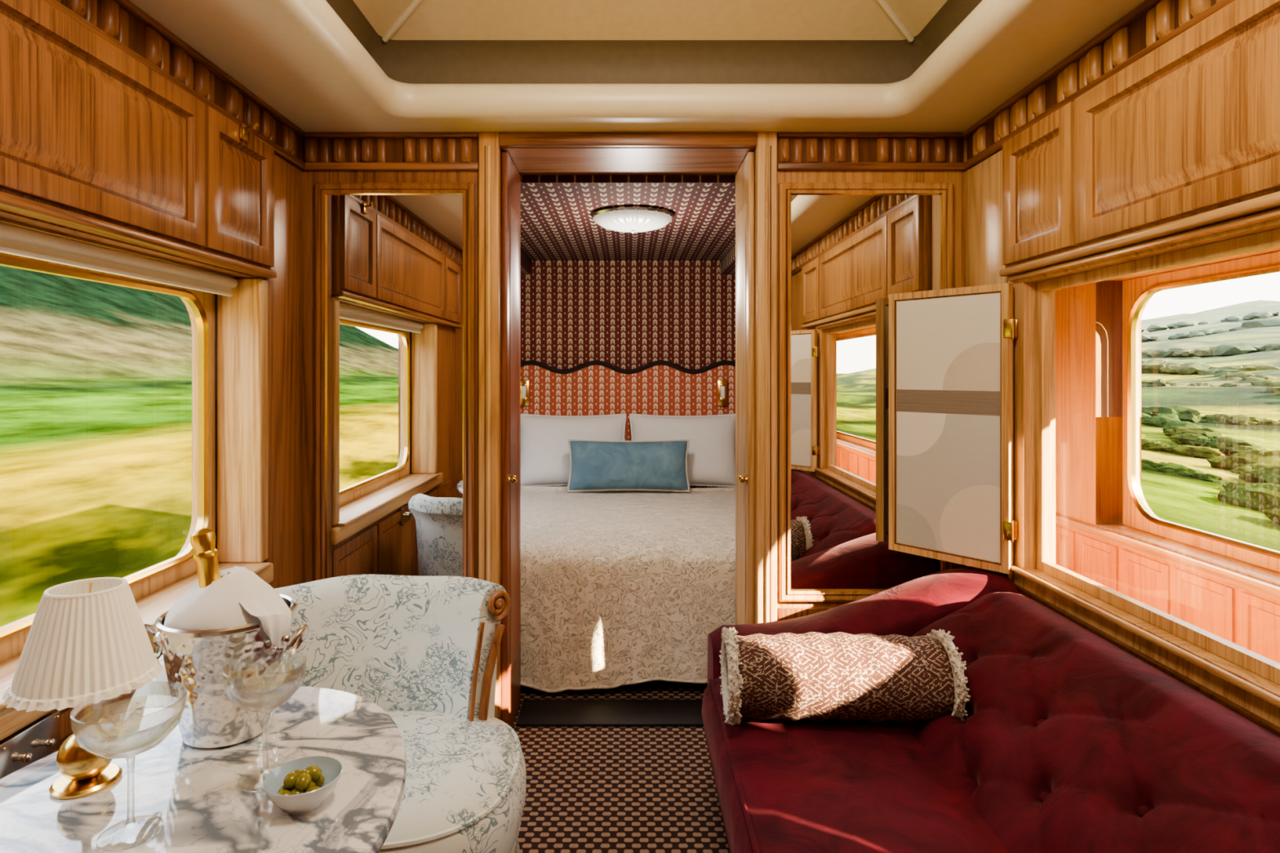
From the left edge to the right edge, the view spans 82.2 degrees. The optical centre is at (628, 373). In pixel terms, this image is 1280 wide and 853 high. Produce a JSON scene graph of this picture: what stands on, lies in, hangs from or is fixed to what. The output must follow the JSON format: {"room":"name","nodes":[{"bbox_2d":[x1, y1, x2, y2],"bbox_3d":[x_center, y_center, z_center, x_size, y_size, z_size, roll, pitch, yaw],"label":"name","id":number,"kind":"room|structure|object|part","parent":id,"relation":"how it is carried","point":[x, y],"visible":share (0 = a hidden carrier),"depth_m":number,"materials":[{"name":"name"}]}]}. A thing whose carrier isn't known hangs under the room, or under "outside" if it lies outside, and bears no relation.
{"room":"train carriage","nodes":[
{"label":"train carriage","id":0,"kind":"room"},
{"bbox_2d":[0,153,301,743],"bbox_3d":[-1.260,0.080,1.125,0.200,2.500,3.650,0,0,0],"label":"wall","id":1,"kind":"structure","parent":0,"point":[8,217],"depth_m":1.73,"materials":[{"name":"brown wood"}]},
{"bbox_2d":[0,710,60,778],"bbox_3d":[-1.133,0.720,1.403,0.029,0.090,0.145,0,0,0],"label":"switch plate","id":2,"kind":"object","parent":1,"relation":"attached to","point":[41,740],"visible":0.81,"depth_m":1.40,"materials":[{"name":"metal"}]},
{"bbox_2d":[0,254,208,640],"bbox_3d":[-1.288,0.150,1.565,0.028,0.786,1.336,0,0,0],"label":"rim","id":3,"kind":"object","parent":1,"relation":"attached to","point":[12,628],"visible":0.82,"depth_m":2.13,"materials":[{"name":"gold metal"}]},
{"bbox_2d":[0,252,215,663],"bbox_3d":[-1.310,0.150,1.565,0.040,0.896,1.446,0,0,0],"label":"frame","id":4,"kind":"object","parent":1,"relation":"attached to","point":[11,646],"visible":0.4,"depth_m":2.23,"materials":[{"name":"brown wood"}]},
{"bbox_2d":[0,222,237,296],"bbox_3d":[-1.220,-0.266,1.565,0.029,0.058,1.390,0,0,0],"label":"roller blind","id":5,"kind":"object","parent":1,"relation":"attached to","point":[15,240],"visible":1,"depth_m":1.69,"materials":[{"name":"fabric"}]},
{"bbox_2d":[0,0,276,278],"bbox_3d":[-1.113,-0.513,1.295,0.093,0.422,2.050,0,0,0],"label":"upper cabinet","id":6,"kind":"object","parent":1,"relation":"attached to","point":[94,140],"visible":1,"depth_m":1.60,"materials":[{"name":"brown wood"}]},
{"bbox_2d":[0,154,302,746],"bbox_3d":[-1.198,0.258,1.143,0.165,1.945,2.885,0,0,0],"label":"trim","id":7,"kind":"structure","parent":1,"relation":"attached to","point":[260,326],"depth_m":2.28,"materials":[{"name":"brown wood"}]},
{"bbox_2d":[43,0,305,169],"bbox_3d":[-1.146,-0.785,0.945,0.027,0.130,3.290,0,0,0],"label":"trim","id":8,"kind":"structure","parent":1,"relation":"attached to","point":[122,24],"depth_m":1.87,"materials":[{"name":"brown wood"}]},
{"bbox_2d":[512,688,729,852],"bbox_3d":[0.390,1.360,1.140,3.500,0.060,7.880,0,0,0],"label":"floor","id":9,"kind":"structure","parent":0,"point":[589,789],"depth_m":2.36,"materials":[{"name":"carpet"}]},
{"bbox_2d":[0,686,407,852],"bbox_3d":[-0.645,0.970,0.990,0.636,0.720,0.900,0,0,0],"label":"bistro table","id":10,"kind":"object","parent":9,"relation":"on","point":[200,802],"visible":0.76,"depth_m":1.06,"materials":[{"name":"stone"}]},
{"bbox_2d":[1,577,163,799],"bbox_3d":[-0.808,0.463,1.093,0.195,0.293,0.194,0,0,0],"label":"table lamp","id":11,"kind":"object","parent":10,"relation":"on","point":[86,639],"visible":0.98,"depth_m":1.05,"materials":[{"name":"white fabric"}]},
{"bbox_3d":[-0.808,0.389,1.093,0.195,0.142,0.194,0,0,0],"label":"lamp shade","id":12,"kind":"part","parent":11,"relation":"part of","materials":[{"name":"beige fabric"}]},
{"bbox_2d":[70,681,186,851],"bbox_3d":[-0.660,0.522,0.972,0.128,0.176,0.128,0,0,0],"label":"coupe","id":13,"kind":"object","parent":10,"relation":"on","point":[143,828],"visible":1,"depth_m":0.96,"materials":[{"name":"clear glass"}]},
{"bbox_2d":[144,594,308,748],"bbox_3d":[-0.689,0.506,1.242,0.235,0.206,0.224,0,0,-40],"label":"bucket","id":14,"kind":"object","parent":10,"relation":"on","point":[195,660],"visible":0.79,"depth_m":1.18,"materials":[{"name":"silver metal"}]},
{"bbox_2d":[190,528,221,587],"bbox_3d":[-0.679,0.429,1.239,0.099,0.341,0.089,0,0,0],"label":"champagne bottle","id":15,"kind":"object","parent":14,"relation":"in","point":[202,541],"visible":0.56,"depth_m":1.21,"materials":[{"name":"gold glass"}]},
{"bbox_2d":[163,565,291,648],"bbox_3d":[-0.671,0.395,1.252,0.203,0.126,0.177,0,0,0],"label":"napkin","id":16,"kind":"object","parent":14,"relation":"in","point":[240,597],"visible":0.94,"depth_m":1.20,"materials":[{"name":"white fabric"}]},
{"bbox_2d":[222,649,306,792],"bbox_3d":[-0.547,0.523,1.104,0.114,0.173,0.114,0,0,0],"label":"coupe","id":17,"kind":"object","parent":10,"relation":"on","point":[251,781],"visible":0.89,"depth_m":1.08,"materials":[{"name":"clear glass"}]},
{"bbox_2d":[262,755,342,814],"bbox_3d":[-0.461,0.586,1.040,0.104,0.046,0.104,0,0,0],"label":"bowl","id":18,"kind":"object","parent":10,"relation":"on","point":[299,786],"visible":1,"depth_m":1.03,"materials":[{"name":"white ceramic"}]},
{"bbox_2d":[123,574,525,852],"bbox_3d":[-0.643,0.935,1.698,0.808,0.789,0.669,0,0,0],"label":"armchair","id":19,"kind":"object","parent":9,"relation":"on","point":[424,650],"visible":0.56,"depth_m":1.87,"materials":[{"name":"fabric"}]},
{"bbox_3d":[-0.748,0.885,1.821,0.833,0.689,0.357,0,0,-34],"label":"backrest","id":20,"kind":"part","parent":19,"relation":"part of","materials":[{"name":"fabric"}]},
{"bbox_3d":[-0.648,0.887,1.674,0.834,0.654,0.038,0,0,-34],"label":"scroll trim","id":21,"kind":"part","parent":19,"relation":"part of","materials":[{"name":"brown wood"}]},
{"bbox_2d":[378,711,525,852],"bbox_3d":[-0.560,0.954,1.660,0.642,0.193,0.594,0,0,0],"label":"seat cushion","id":22,"kind":"object","parent":19,"relation":"on","point":[464,792],"depth_m":1.57,"materials":[{"name":"fabric"}]},
{"bbox_2d":[520,486,735,692],"bbox_3d":[0.000,1.018,3.924,1.667,0.624,1.871,0,0,0],"label":"bedspread","id":23,"kind":"object","parent":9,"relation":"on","point":[620,588],"visible":0.47,"depth_m":3.03,"materials":[{"name":"white fabric"}]},
{"bbox_2d":[520,413,626,486],"bbox_3d":[-0.369,0.495,4.745,0.711,0.471,0.216,0,0,0],"label":"pillow","id":24,"kind":"object","parent":23,"relation":"on","point":[544,448],"visible":0.57,"depth_m":4.69,"materials":[{"name":"white fabric"}]},
{"bbox_2d":[567,439,689,492],"bbox_3d":[0.000,0.562,4.500,0.750,0.320,0.157,0,0,0],"label":"lumbar cushion","id":25,"kind":"object","parent":23,"relation":"on","point":[595,465],"visible":1,"depth_m":4.45,"materials":[{"name":"blue fabric"}]},
{"bbox_2d":[629,413,735,488],"bbox_3d":[0.360,0.495,4.745,0.711,0.471,0.216,0,0,0],"label":"pillow","id":26,"kind":"object","parent":23,"relation":"on","point":[711,455],"visible":0.61,"depth_m":4.69,"materials":[{"name":"white fabric"}]},
{"bbox_2d":[701,566,1279,852],"bbox_3d":[0.688,0.970,1.425,0.945,0.720,2.010,0,0,0],"label":"sofa","id":27,"kind":"object","parent":9,"relation":"on","point":[1068,740],"visible":0.82,"depth_m":1.49,"materials":[{"name":"red fabric"}]},
{"bbox_2d":[719,626,970,725],"bbox_3d":[0.525,0.763,1.850,0.574,0.232,0.231,0,0,2],"label":"bolster cushion","id":28,"kind":"object","parent":27,"relation":"on","point":[818,677],"visible":0.94,"depth_m":1.76,"materials":[{"name":"fabric"}]},
{"bbox_3d":[0.703,0.870,2.290,0.895,0.520,0.280,0,0,0],"label":"arm","id":29,"kind":"part","parent":27,"relation":"part of","materials":[{"name":"red fabric"}]},
{"bbox_3d":[0.922,0.846,1.295,0.467,0.469,1.750,0,0,0],"label":"backrest","id":30,"kind":"part","parent":27,"relation":"part of","materials":[{"name":"red fabric"}]},
{"bbox_2d":[520,260,735,369],"bbox_3d":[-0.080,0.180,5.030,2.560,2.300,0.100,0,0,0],"label":"valance","id":31,"kind":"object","parent":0,"point":[628,317],"depth_m":4.98,"materials":[{"name":"fabric"}]},
{"bbox_2d":[520,360,735,488],"bbox_3d":[0.021,0.610,4.926,2.330,1.400,0.098,0,0,0],"label":"headboard","id":32,"kind":"object","parent":31,"relation":"attached to","point":[591,388],"visible":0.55,"depth_m":4.89,"materials":[{"name":"fabric"}]},
{"bbox_2d":[520,379,528,405],"bbox_3d":[-0.690,0.125,4.843,0.060,0.170,0.067,0,0,0],"label":"wall sconce","id":33,"kind":"object","parent":32,"relation":"attached to","point":[524,383],"visible":0.84,"depth_m":4.85,"materials":[{"name":"gold metal"}]},
{"bbox_2d":[717,379,726,405],"bbox_3d":[0.620,0.125,4.843,0.060,0.170,0.067,0,0,0],"label":"wall sconce","id":34,"kind":"object","parent":32,"relation":"attached to","point":[722,384],"visible":1,"depth_m":4.85,"materials":[{"name":"gold metal"}]},
{"bbox_2d":[520,244,735,275],"bbox_3d":[0.020,-0.720,3.975,2.360,0.100,2.010,0,0,0],"label":"trim","id":35,"kind":"structure","parent":31,"relation":"attached to","point":[727,264],"depth_m":4.95,"materials":[{"name":"fabric"}]},
{"bbox_2d":[520,174,736,260],"bbox_3d":[-0.080,-0.820,3.965,2.560,0.100,2.030,0,0,0],"label":"ceiling","id":36,"kind":"structure","parent":0,"point":[557,224],"depth_m":3.54,"materials":[{"name":"red fabric"}]},
{"bbox_2d":[591,204,674,233],"bbox_3d":[0.020,-0.722,3.530,0.399,0.095,0.399,0,0,0],"label":"ceiling lamp","id":37,"kind":"object","parent":36,"relation":"attached to","point":[633,219],"depth_m":3.41,"materials":[{"name":"white glass"}]},
{"bbox_2d":[301,137,967,720],"bbox_3d":[0.020,0.080,2.775,2.360,2.500,0.350,0,0,0],"label":"wall","id":38,"kind":"structure","parent":0,"point":[527,161],"depth_m":2.60,"materials":[{"name":"brown wood"}]},
{"bbox_2d":[303,132,478,170],"bbox_3d":[-0.840,-0.785,2.587,0.620,0.130,0.027,0,0,0],"label":"trim","id":39,"kind":"structure","parent":38,"relation":"attached to","point":[322,151],"depth_m":2.59,"materials":[{"name":"brown wood"}]},
{"bbox_2d":[314,182,475,581],"bbox_3d":[-0.824,0.064,2.586,0.562,1.474,0.028,0,0,0],"label":"wall mirror","id":40,"kind":"object","parent":38,"relation":"attached to","point":[394,263],"visible":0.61,"depth_m":2.59,"materials":[{"name":"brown mirror"}]},
{"bbox_2d":[502,151,520,728],"bbox_3d":[-0.427,0.263,2.780,0.053,2.115,0.320,0,0,0],"label":"leaf","id":41,"kind":"object","parent":38,"relation":"attached to","point":[511,178],"depth_m":2.70,"materials":[{"name":"brown wood"}]},
{"bbox_3d":[-0.418,0.380,2.645,0.034,0.034,0.034,0,0,0],"label":"knob","id":42,"kind":"part","parent":41,"relation":"part of","materials":[{"name":"gold metal"}]},
{"bbox_2d":[515,699,703,726],"bbox_3d":[-0.003,1.323,2.865,0.845,0.011,0.210,0,0,0],"label":"threshold","id":43,"kind":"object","parent":38,"relation":"attached to","point":[533,713],"depth_m":2.85,"materials":[{"name":"brown wood"}]},
{"bbox_2d":[478,131,777,719],"bbox_3d":[-0.003,0.240,2.581,1.049,2.180,0.038,0,0,0],"label":"trim","id":44,"kind":"structure","parent":38,"relation":"attached to","point":[490,144],"depth_m":2.57,"materials":[{"name":"brown wood"}]},
{"bbox_2d":[735,151,754,624],"bbox_3d":[0.422,0.263,2.780,0.053,2.115,0.320,0,0,0],"label":"leaf","id":45,"kind":"object","parent":38,"relation":"attached to","point":[744,177],"depth_m":2.68,"materials":[{"name":"brown wood"}]},
{"bbox_3d":[0.413,0.380,2.645,0.034,0.034,0.034,0,0,0],"label":"knob","id":46,"kind":"part","parent":45,"relation":"part of","materials":[{"name":"gold metal"}]},
{"bbox_2d":[777,608,831,621],"bbox_3d":[0.020,1.020,2.594,2.320,0.380,0.012,0,0,0],"label":"trim","id":47,"kind":"structure","parent":38,"relation":"attached to","point":[784,614],"depth_m":2.59,"materials":[{"name":"brown wood"}]},
{"bbox_2d":[777,182,953,601],"bbox_3d":[0.837,0.064,2.586,0.611,1.474,0.028,0,0,0],"label":"wall mirror","id":48,"kind":"object","parent":38,"relation":"attached to","point":[843,248],"visible":0.7,"depth_m":2.59,"materials":[{"name":"brown mirror"}]},
{"bbox_2d":[777,132,964,170],"bbox_3d":[0.855,-0.785,2.587,0.660,0.130,0.027,0,0,0],"label":"trim","id":49,"kind":"structure","parent":38,"relation":"attached to","point":[796,151],"depth_m":2.59,"materials":[{"name":"brown wood"}]},
{"bbox_2d":[128,0,1146,133],"bbox_3d":[0.020,-1.070,0.950,2.360,0.440,3.300,0,0,0],"label":"ceiling","id":50,"kind":"structure","parent":0,"point":[477,66],"depth_m":2.40,"materials":[{"name":"beige paint"}]},
{"bbox_2d":[382,0,914,42],"bbox_3d":[0.065,-1.195,1.220,1.779,0.168,2.489,0,0,0],"label":"trim","id":51,"kind":"structure","parent":50,"relation":"attached to","point":[884,5],"depth_m":2.37,"materials":[{"name":"beige paint"}]},
{"bbox_2d":[1055,246,1279,586],"bbox_3d":[2.045,0.180,1.090,0.190,2.300,7.780,0,0,0],"label":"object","id":52,"kind":"structure","parent":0,"point":[1089,317],"depth_m":3.06,"materials":[{"name":"brown wood"}]},
{"bbox_3d":[1.235,0.080,0.075,0.070,2.500,5.750,0,0,0],"label":"wall","id":53,"kind":"structure","parent":0,"visible":0},
{"bbox_2d":[888,283,1017,573],"bbox_3d":[1.034,0.165,2.368,0.038,0.877,0.414,0,0,-38],"label":"window shutter","id":54,"kind":"object","parent":53,"relation":"attached to","point":[951,349],"visible":1,"depth_m":2.35,"materials":[{"name":"brown wood"}]},
{"bbox_2d":[963,0,1234,169],"bbox_3d":[1.186,-0.785,0.945,0.027,0.130,3.290,0,0,0],"label":"trim","id":55,"kind":"structure","parent":53,"relation":"attached to","point":[1152,24],"depth_m":1.87,"materials":[{"name":"brown wood"}]},
{"bbox_2d":[965,149,1279,737],"bbox_3d":[1.218,0.258,1.143,0.125,1.945,2.885,0,0,0],"label":"trim","id":56,"kind":"structure","parent":53,"relation":"attached to","point":[1246,682],"depth_m":1.99,"materials":[{"name":"brown wood"}]},
{"bbox_2d":[999,0,1279,276],"bbox_3d":[1.175,-0.509,1.275,0.049,0.415,2.010,0,0,0],"label":"upper cabinet","id":57,"kind":"object","parent":53,"relation":"attached to","point":[1184,137],"visible":0.98,"depth_m":1.60,"materials":[{"name":"brown wood"}]},
{"bbox_3d":[1.705,0.180,1.090,0.870,2.300,7.980,0,0,0],"label":"wall","id":58,"kind":"structure","parent":0,"visible":0},
{"bbox_2d":[1055,513,1279,663],"bbox_3d":[1.935,0.973,1.090,0.030,0.675,7.780,0,0,0],"label":"trim","id":59,"kind":"structure","parent":58,"relation":"attached to","point":[1243,611],"depth_m":2.58,"materials":[{"name":"brown wood"}]},
{"bbox_2d":[1122,251,1279,572],"bbox_3d":[2.080,0.120,2.120,0.040,1.016,1.876,0,0,0],"label":"frame","id":60,"kind":"object","parent":58,"relation":"attached to","point":[1132,289],"visible":0.73,"depth_m":2.89,"materials":[{"name":"brown wood"}]},
{"bbox_2d":[1127,264,1279,559],"bbox_3d":[2.058,0.120,2.120,0.028,0.926,1.786,0,0,0],"label":"rim","id":61,"kind":"object","parent":58,"relation":"attached to","point":[1134,314],"visible":1,"depth_m":2.92,"materials":[{"name":"gold metal"}]},
{"label":"outside","id":62,"kind":"structure","parent":0,"visible":0},
{"bbox_2d":[0,265,191,626],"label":"window","id":63,"kind":"structure","parent":62,"point":[95,378],"depth_m":16.02,"materials":[{"name":"glass"}]},
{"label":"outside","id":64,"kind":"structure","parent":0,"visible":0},
{"bbox_2d":[1141,300,1279,551],"bbox_3d":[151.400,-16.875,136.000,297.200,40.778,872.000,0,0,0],"label":"ground","id":65,"kind":"structure","parent":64,"point":[1190,502],"depth_m":61.50,"materials":[{"name":"green plant"}]},
{"bbox_2d":[1141,311,1279,524],"bbox_3d":[140.791,-13.712,266.478,260.714,34.379,525.007,0,0,0],"label":"trees","id":66,"kind":"object","parent":65,"relation":"on","point":[1257,465],"visible":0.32,"depth_m":38.88,"materials":[{"name":"green plant"}]}
]}

